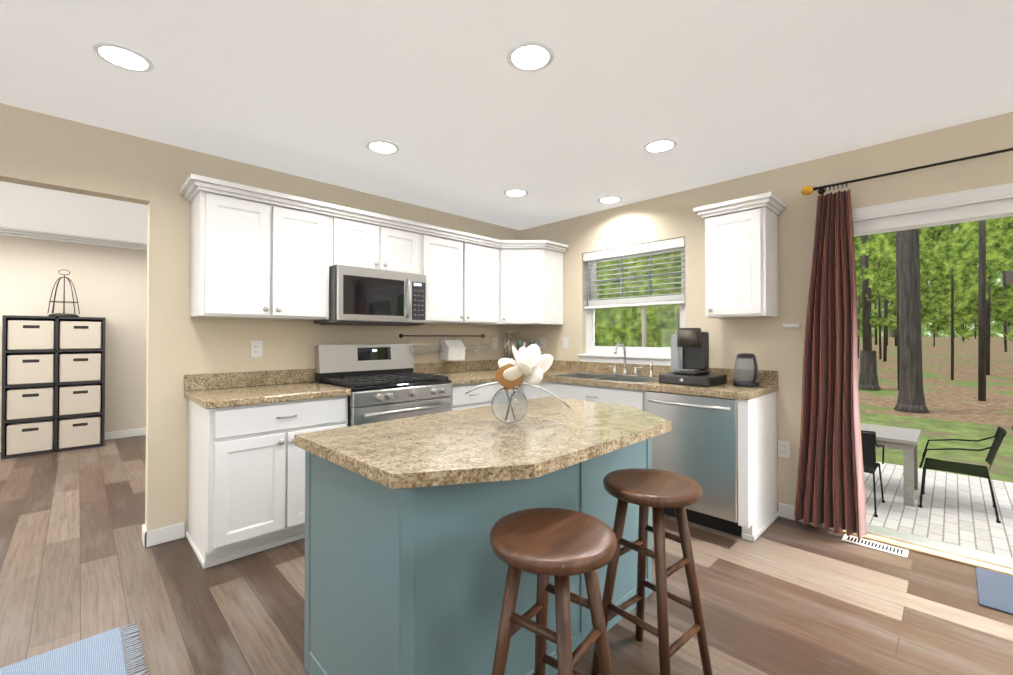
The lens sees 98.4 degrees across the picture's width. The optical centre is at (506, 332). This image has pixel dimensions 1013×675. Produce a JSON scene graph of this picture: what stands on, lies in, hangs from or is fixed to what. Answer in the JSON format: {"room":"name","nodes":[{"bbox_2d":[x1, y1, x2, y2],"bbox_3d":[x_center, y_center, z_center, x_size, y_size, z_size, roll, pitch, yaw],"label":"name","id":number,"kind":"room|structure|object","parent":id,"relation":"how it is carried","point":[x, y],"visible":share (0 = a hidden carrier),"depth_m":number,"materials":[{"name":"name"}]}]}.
{"room":"kitchen","nodes":[
{"label":"kitchen","id":0,"kind":"room"},
{"bbox_2d":[0,103,519,536],"bbox_3d":[-2.545,0.053,2.322,7.730,2.440,0.150,1,-1,-44],"label":"wall","id":1,"kind":"structure","parent":0,"point":[160,341],"depth_m":2.90,"materials":[{"name":"beige paint"}]},
{"bbox_2d":[0,428,145,452],"bbox_3d":[-5.684,1.246,4.526,6.400,0.095,0.014,1,-1,-44],"label":"baseboard","id":2,"kind":"structure","parent":1,"relation":"attached to","point":[139,431],"depth_m":5.43,"materials":[{"name":"white paint"}]},
{"bbox_2d":[0,227,146,250],"bbox_3d":[-5.662,-1.104,4.525,6.400,0.084,0.076,1,-1,-44],"label":"crown molding","id":3,"kind":"structure","parent":1,"relation":"attached to","point":[24,233],"depth_m":5.06,"materials":[{"name":"white paint"}]},
{"bbox_2d":[142,522,184,542],"bbox_3d":[-1.536,1.235,3.386,1.984,0.095,0.014,1,-1,-44],"label":"baseboard","id":4,"kind":"structure","parent":1,"relation":"attached to","point":[157,536],"depth_m":2.66,"materials":[{"name":"white paint"}]},
{"bbox_2d":[251,341,261,357],"bbox_3d":[-1.728,0.112,3.024,0.072,0.116,0.009,1,-1,-44],"label":"outlet","id":5,"kind":"object","parent":1,"relation":"attached to","point":[256,346],"depth_m":3.02,"materials":[{"name":"white plastic"}]},
{"bbox_2d":[188,178,331,319],"bbox_3d":[-1.617,-0.483,2.915,0.758,0.770,0.322,1,-1,-44],"label":"upper cabinet","id":6,"kind":"object","parent":1,"relation":"attached to","point":[257,253],"depth_m":2.75,"materials":[{"name":"white paint"}]},
{"bbox_2d":[332,206,423,274],"bbox_3d":[-1.078,-0.666,3.443,0.744,0.395,0.322,1,-1,-44],"label":"upper cabinet","id":7,"kind":"object","parent":1,"relation":"attached to","point":[358,240],"depth_m":3.30,"materials":[{"name":"white paint"}]},
{"bbox_2d":[314,265,425,325],"bbox_3d":[-1.030,-0.265,3.389,0.732,0.406,0.462,1,-1,-44],"label":"microwave","id":8,"kind":"object","parent":7,"relation":"attached to","point":[360,296],"visible":1,"depth_m":3.21,"materials":[{"name":"grey metal"}]},
{"bbox_2d":[399,334,489,360],"bbox_3d":[-0.524,0.131,4.088,0.988,0.246,0.171,1,-1,-44],"label":"organizer","id":9,"kind":"object","parent":1,"relation":"attached to","point":[452,350],"visible":0.94,"depth_m":4.04,"materials":[{"name":"black metal"}]},
{"bbox_2d":[413,359,499,384],"bbox_3d":[-0.375,0.343,3.900,0.769,0.140,0.644,1,-1,-44],"label":"countertop","id":10,"kind":"structure","parent":1,"relation":"attached to","point":[479,371],"depth_m":4.05,"materials":[{"name":"stone"}]},
{"bbox_2d":[424,226,499,324],"bbox_3d":[-0.492,-0.474,4.015,0.892,0.770,0.322,1,-1,-44],"label":"upper cabinet","id":11,"kind":"object","parent":1,"relation":"attached to","point":[462,271],"depth_m":3.88,"materials":[{"name":"white paint"}]},
{"bbox_2d":[493,338,497,348],"bbox_3d":[-0.116,0.109,4.601,0.072,0.116,0.009,1,-1,-44],"label":"outlet","id":12,"kind":"object","parent":1,"relation":"attached to","point":[495,340],"depth_m":4.60,"materials":[{"name":"white plastic"}]},
{"bbox_2d":[500,240,563,325],"bbox_3d":[0.144,-0.470,4.438,0.609,0.770,0.608,1,-1,-44],"label":"upper cabinet","id":13,"kind":"object","parent":1,"relation":"attached to","point":[531,273],"depth_m":4.21,"materials":[{"name":"white paint"}]},
{"bbox_2d":[0,435,1012,674],"bbox_3d":[-1.246,1.290,0.869,7.630,0.060,11.450,1,-1,-44],"label":"floor","id":14,"kind":"structure","parent":0,"point":[79,561],"depth_m":2.09,"materials":[{"name":"brown wood"}]},
{"bbox_2d":[1,315,105,458],"bbox_3d":[-5.027,0.559,4.890,0.780,1.475,0.390,1,-1,-44],"label":"shelf unit","id":15,"kind":"object","parent":14,"relation":"on","point":[53,384],"visible":1,"depth_m":4.74,"materials":[{"name":"black laminate"}]},
{"bbox_2d":[48,270,79,316],"bbox_3d":[-4.991,-0.448,4.934,0.257,0.536,0.258,1,-1,-44],"label":"cloche","id":16,"kind":"object","parent":15,"relation":"on","point":[63,314],"visible":0.96,"depth_m":4.90,"materials":[{"name":"grey metal"}]},
{"bbox_2d":[0,623,147,674],"bbox_3d":[-1.883,1.257,1.130,1.484,0.011,0.755,1,-1,-44],"label":"runner rug","id":17,"kind":"object","parent":14,"relation":"on","point":[103,653],"visible":1,"depth_m":1.68,"materials":[{"name":"blue fabric"}]},
{"bbox_2d":[186,396,347,568],"bbox_3d":[-1.506,0.841,2.783,0.774,0.873,0.649,1,-1,-44],"label":"base cabinet","id":18,"kind":"object","parent":14,"relation":"on","point":[246,480],"visible":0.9,"depth_m":2.49,"materials":[{"name":"white paint"}]},
{"bbox_2d":[184,369,350,408],"bbox_3d":[-1.513,0.333,2.787,0.789,0.140,0.644,1,-1,-44],"label":"countertop","id":19,"kind":"structure","parent":18,"relation":"on","point":[215,390],"depth_m":2.79,"materials":[{"name":"stone"}]},
{"bbox_2d":[315,344,452,426],"bbox_3d":[-0.902,0.686,3.304,0.802,1.193,0.698,1,-1,-44],"label":"gas range","id":20,"kind":"object","parent":14,"relation":"on","point":[383,382],"visible":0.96,"depth_m":3.25,"materials":[{"name":"silver metal"}]},
{"bbox_2d":[304,438,651,674],"bbox_3d":[-0.025,0.848,1.898,1.399,0.844,0.690,1,-1,-44],"label":"kitchen island","id":21,"kind":"object","parent":14,"relation":"on","point":[407,581],"visible":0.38,"depth_m":1.38,"materials":[{"name":"teal paint"}]},
{"bbox_2d":[294,396,670,488],"bbox_3d":[0.047,0.404,1.859,1.508,0.040,0.903,1,-1,-44],"label":"island countertop","id":22,"kind":"structure","parent":21,"relation":"on","point":[545,435],"depth_m":1.54,"materials":[{"name":"stone"}]},
{"bbox_2d":[491,388,527,423],"bbox_3d":[0.013,0.309,1.850,0.156,0.147,0.156,1,-1,-44],"label":"vase","id":23,"kind":"object","parent":22,"relation":"on","point":[509,406],"visible":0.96,"depth_m":1.79,"materials":[{"name":"clear glass"}]},
{"bbox_2d":[465,344,570,408],"bbox_3d":[0.048,0.209,1.851,0.316,0.325,0.316,1,-1,-44],"label":"flower arrangement","id":24,"kind":"object","parent":23,"relation":"in","point":[530,365],"visible":1,"depth_m":1.81,"materials":[{"name":"white plant"}]},
{"bbox_2d":[450,381,519,410],"bbox_3d":[-0.358,0.851,3.907,0.807,0.873,0.649,1,-1,-44],"label":"base cabinet","id":25,"kind":"object","parent":14,"relation":"on","point":[478,397],"visible":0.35,"depth_m":3.58,"materials":[{"name":"white paint"}]},
{"bbox_2d":[520,384,579,399],"bbox_3d":[0.258,0.934,4.301,0.617,0.714,0.948,1,-1,-44],"label":"base cabinet","id":26,"kind":"object","parent":14,"relation":"on","point":[530,392],"depth_m":3.83,"materials":[{"name":"white paint"}]},
{"bbox_2d":[490,508,616,674],"bbox_3d":[0.126,0.904,1.200,0.358,0.722,0.358,1,-1,-44],"label":"bar stool","id":27,"kind":"object","parent":14,"relation":"on","point":[561,545],"visible":1,"depth_m":1.17,"materials":[{"name":"brown wood"}]},
{"bbox_2d":[552,392,645,411],"bbox_3d":[0.898,0.928,3.647,0.617,0.714,0.882,1,-1,-44],"label":"base cabinet","id":28,"kind":"object","parent":14,"relation":"on","point":[622,396],"depth_m":3.32,"materials":[{"name":"white paint"}]},
{"bbox_2d":[541,360,777,399],"bbox_3d":[0.790,0.342,3.733,0.664,0.140,2.514,1,-1,-44],"label":"countertop","id":29,"kind":"structure","parent":28,"relation":"on","point":[768,380],"depth_m":3.26,"materials":[{"name":"stone"}]},
{"bbox_2d":[504,331,515,360],"bbox_3d":[0.038,0.178,4.576,0.156,0.400,0.150,1,-1,-44],"label":"utensil caddy","id":30,"kind":"object","parent":29,"relation":"on","point":[510,345],"visible":0.48,"depth_m":4.57,"materials":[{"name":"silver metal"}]},
{"bbox_2d":[519,340,536,347],"bbox_3d":[0.223,0.226,4.568,0.201,0.304,0.174,1,-1,-44],"label":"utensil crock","id":31,"kind":"object","parent":29,"relation":"on","point":[521,344],"visible":0.31,"depth_m":4.56,"materials":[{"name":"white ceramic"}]},
{"bbox_2d":[548,372,658,382],"bbox_3d":[0.846,0.454,3.658,0.490,0.175,0.880,1,-1,-44],"label":"sink","id":32,"kind":"object","parent":29,"relation":"in","point":[606,377],"visible":0.25,"depth_m":3.69,"materials":[{"name":"silver metal"}]},
{"bbox_2d":[607,343,653,377],"bbox_3d":[0.998,0.223,3.671,0.188,0.286,0.429,1,-1,-44],"label":"kitchen faucet","id":33,"kind":"object","parent":29,"relation":"on","point":[625,372],"visible":1,"depth_m":3.69,"materials":[{"name":"silver metal"}]},
{"bbox_2d":[659,328,726,386],"bbox_3d":[1.355,0.166,3.193,0.356,0.401,0.360,1,-1,-44],"label":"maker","id":34,"kind":"object","parent":29,"relation":"on","point":[689,356],"visible":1,"depth_m":3.17,"materials":[{"name":"black plastic"}]},
{"bbox_2d":[733,353,759,386],"bbox_3d":[1.652,0.251,3.005,0.173,0.226,0.173,1,-1,-44],"label":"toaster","id":35,"kind":"object","parent":29,"relation":"on","point":[746,370],"visible":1,"depth_m":2.96,"materials":[{"name":"black plastic"}]},
{"bbox_2d":[591,468,712,674],"bbox_3d":[0.534,0.908,1.613,0.343,0.722,0.343,1,-1,-44],"label":"bar stool","id":36,"kind":"object","parent":14,"relation":"on","point":[656,490],"visible":0.98,"depth_m":1.58,"materials":[{"name":"brown wood"}]},
{"bbox_2d":[646,391,741,536],"bbox_3d":[1.398,0.844,3.090,0.649,0.872,0.609,1,-1,-44],"label":"dishwasher","id":37,"kind":"object","parent":14,"relation":"on","point":[698,443],"visible":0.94,"depth_m":2.83,"materials":[{"name":"silver metal"}]},
{"bbox_2d":[737,391,778,541],"bbox_3d":[1.662,0.842,2.869,0.615,0.873,0.071,1,-1,-44],"label":"base cabinet","id":38,"kind":"object","parent":14,"relation":"on","point":[758,514],"visible":0.96,"depth_m":2.75,"materials":[{"name":"white paint"}]},
{"bbox_2d":[842,534,908,556],"bbox_3d":[2.207,1.273,2.624,0.110,0.005,0.300,1,-1,-44],"label":"floor vent","id":39,"kind":"object","parent":14,"relation":"in","point":[880,546],"visible":1,"depth_m":2.61,"materials":[{"name":"beige metal"}]},
{"bbox_2d":[975,567,1012,614],"bbox_3d":[2.669,1.265,1.901,0.470,0.008,0.850,1,-1,-44],"label":"door mat","id":40,"kind":"object","parent":14,"relation":"on","point":[995,590],"visible":1,"depth_m":2.14,"materials":[{"name":"grey"}]},
{"bbox_2d":[0,0,1012,243],"bbox_3d":[-1.241,-1.219,0.980,7.760,0.080,11.570,1,-1,-44],"label":"ceiling","id":41,"kind":"structure","parent":0,"point":[457,109],"depth_m":2.09,"materials":[{"name":"white paint"}]},
{"bbox_2d":[92,42,153,71],"bbox_3d":[-1.617,-1.167,1.849,0.221,0.007,0.215,0,-1,40],"label":"recessed light","id":42,"kind":"object","parent":41,"relation":"in","point":[121,56],"depth_m":1.85,"materials":[{"name":"white plastic"}]},
{"bbox_2d":[366,140,398,153],"bbox_3d":[-0.770,-1.159,2.720,0.216,0.007,0.214,0,-1,40],"label":"recessed light","id":43,"kind":"object","parent":41,"relation":"in","point":[378,146],"depth_m":2.72,"materials":[{"name":"white plastic"}]},
{"bbox_2d":[504,188,527,196],"bbox_3d":[0.078,-1.151,3.579,0.278,0.007,0.278,0,-1,7],"label":"recessed light","id":44,"kind":"object","parent":41,"relation":"in","point":[516,192],"depth_m":3.58,"materials":[{"name":"white plastic"}]},
{"bbox_2d":[507,41,553,71],"bbox_3d":[0.101,-1.167,1.845,0.278,0.007,0.278,0,-1,7],"label":"recessed light","id":45,"kind":"object","parent":41,"relation":"in","point":[530,57],"depth_m":1.84,"materials":[{"name":"white plastic"}]},
{"bbox_2d":[598,196,621,202],"bbox_3d":[0.888,-1.149,3.757,0.212,0.007,0.217,0,-1,40],"label":"recessed light","id":46,"kind":"object","parent":41,"relation":"in","point":[607,199],"depth_m":3.76,"materials":[{"name":"white plastic"}]},
{"bbox_2d":[643,138,676,152],"bbox_3d":[0.948,-1.159,2.703,0.216,0.007,0.220,0,-1,40],"label":"recessed light","id":47,"kind":"object","parent":41,"relation":"in","point":[659,145],"depth_m":2.70,"materials":[{"name":"white plastic"}]},
{"bbox_2d":[520,112,1012,510],"bbox_3d":[2.856,0.052,2.214,0.160,2.440,7.560,1,-1,-44],"label":"wall","id":48,"kind":"structure","parent":0,"point":[776,347],"depth_m":3.04,"materials":[{"name":"beige paint"}]},
{"bbox_2d":[540,338,544,348],"bbox_3d":[0.379,0.109,4.624,0.009,0.116,0.072,1,-1,-44],"label":"outlet","id":49,"kind":"object","parent":48,"relation":"attached to","point":[542,340],"depth_m":4.62,"materials":[{"name":"white plastic"}]},
{"bbox_2d":[563,338,567,348],"bbox_3d":[0.593,0.105,4.407,0.008,0.116,0.072,1,-1,-44],"label":"outlet","id":50,"kind":"object","parent":48,"relation":"attached to","point":[565,340],"depth_m":4.40,"materials":[{"name":"white plastic"}]},
{"bbox_2d":[578,248,685,365],"bbox_3d":[1.130,-0.252,3.942,0.165,1.059,1.080,1,-1,-44],"label":"window","id":51,"kind":"structure","parent":48,"relation":"in","point":[650,326],"depth_m":3.95,"materials":[{"name":"white"}]},
{"bbox_2d":[583,237,684,308],"bbox_3d":[1.115,-0.507,3.930,0.060,0.542,1.004,1,-1,-44],"label":"window blind","id":52,"kind":"object","parent":51,"relation":"attached to","point":[660,246],"visible":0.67,"depth_m":3.88,"materials":[{"name":"white plastic"}]},
{"bbox_2d":[693,192,786,318],"bbox_3d":[1.640,-0.502,3.076,0.374,0.781,0.493,1,-1,-44],"label":"upper cabinet","id":53,"kind":"object","parent":48,"relation":"attached to","point":[741,261],"visible":1,"depth_m":2.97,"materials":[{"name":"white paint"}]},
{"bbox_2d":[778,440,789,458],"bbox_3d":[1.927,0.808,3.036,0.009,0.116,0.072,1,-1,-44],"label":"outlet","id":54,"kind":"object","parent":48,"relation":"attached to","point":[783,446],"depth_m":3.03,"materials":[{"name":"white plastic"}]},
{"bbox_2d":[783,324,799,326],"bbox_3d":[1.957,-0.051,3.008,0.015,0.024,0.100,1,-1,-44],"label":"outlet","id":55,"kind":"object","parent":48,"relation":"attached to","point":[784,325],"depth_m":3.00,"materials":[{"name":"white plastic"}]},
{"bbox_2d":[801,148,1012,194],"bbox_3d":[2.720,-0.943,2.157,0.125,0.062,2.136,1,-1,-44],"label":"curtain rod","id":56,"kind":"object","parent":48,"relation":"attached to","point":[807,190],"visible":1,"depth_m":2.59,"materials":[{"name":"brown metal"}]},
{"bbox_2d":[794,189,866,538],"bbox_3d":[2.043,0.172,2.797,0.134,2.141,0.382,1,-1,-44],"label":"curtain","id":57,"kind":"object","parent":56,"relation":"hanging from","point":[830,491],"visible":1,"depth_m":2.77,"materials":[{"name":"red fabric"}]},
{"bbox_2d":[820,183,1012,575],"bbox_3d":[2.806,0.242,2.272,0.210,2.062,1.919,1,-1,-44],"label":"door frame","id":58,"kind":"structure","parent":48,"relation":"attached to","point":[986,203],"depth_m":2.52,"materials":[{"name":"white paint"}]},
{"label":"outside","id":59,"kind":"structure","parent":0,"visible":0},
{"bbox_2d":[857,337,1012,557],"bbox_3d":[32.368,0.779,36.390,89.842,3.300,180.000,1,-1,-44],"label":"ground","id":60,"kind":"structure","parent":59,"point":[958,509],"depth_m":7.30,"materials":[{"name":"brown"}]},
{"bbox_2d":[861,430,884,516],"bbox_3d":[3.688,1.416,4.751,0.638,0.860,0.596,1,-1,-44],"label":"patio chair","id":61,"kind":"object","parent":60,"relation":"on","point":[869,443],"visible":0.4,"depth_m":4.43,"materials":[{"name":"black metal"}]},
{"bbox_2d":[860,423,920,506],"bbox_3d":[4.080,1.501,5.449,0.852,0.700,1.550,1,-1,-44],"label":"patio table","id":62,"kind":"object","parent":60,"relation":"on","point":[905,440],"visible":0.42,"depth_m":4.76,"materials":[{"name":"white wood"}]},
{"bbox_2d":[854,216,1012,343],"bbox_3d":[10.097,-14.184,32.219,34.700,32.550,115.000,1,-1,-44],"label":"trees","id":63,"kind":"object","parent":60,"relation":"on","point":[943,251],"depth_m":17.49,"materials":[{"name":"green plant"}]},
{"bbox_2d":[858,220,1012,429],"bbox_3d":[21.382,-14.609,38.133,65.699,33.819,52.271,1,-1,-44],"label":"trees","id":64,"kind":"object","parent":60,"relation":"on","point":[907,337],"visible":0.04,"depth_m":11.67,"materials":[{"name":"brown plant"}]},
{"bbox_2d":[918,427,1006,522],"bbox_3d":[4.794,1.415,4.612,0.596,0.860,0.638,1,-1,-44],"label":"patio chair","id":65,"kind":"object","parent":60,"relation":"on","point":[964,468],"visible":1,"depth_m":4.59,"materials":[{"name":"black metal"}]},
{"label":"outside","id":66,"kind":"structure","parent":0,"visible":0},
{"bbox_2d":[855,226,1012,336],"bbox_3d":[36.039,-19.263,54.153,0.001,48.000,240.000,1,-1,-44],"label":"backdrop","id":67,"kind":"structure","parent":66,"point":[997,331],"depth_m":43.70,"materials":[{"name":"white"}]}
]}

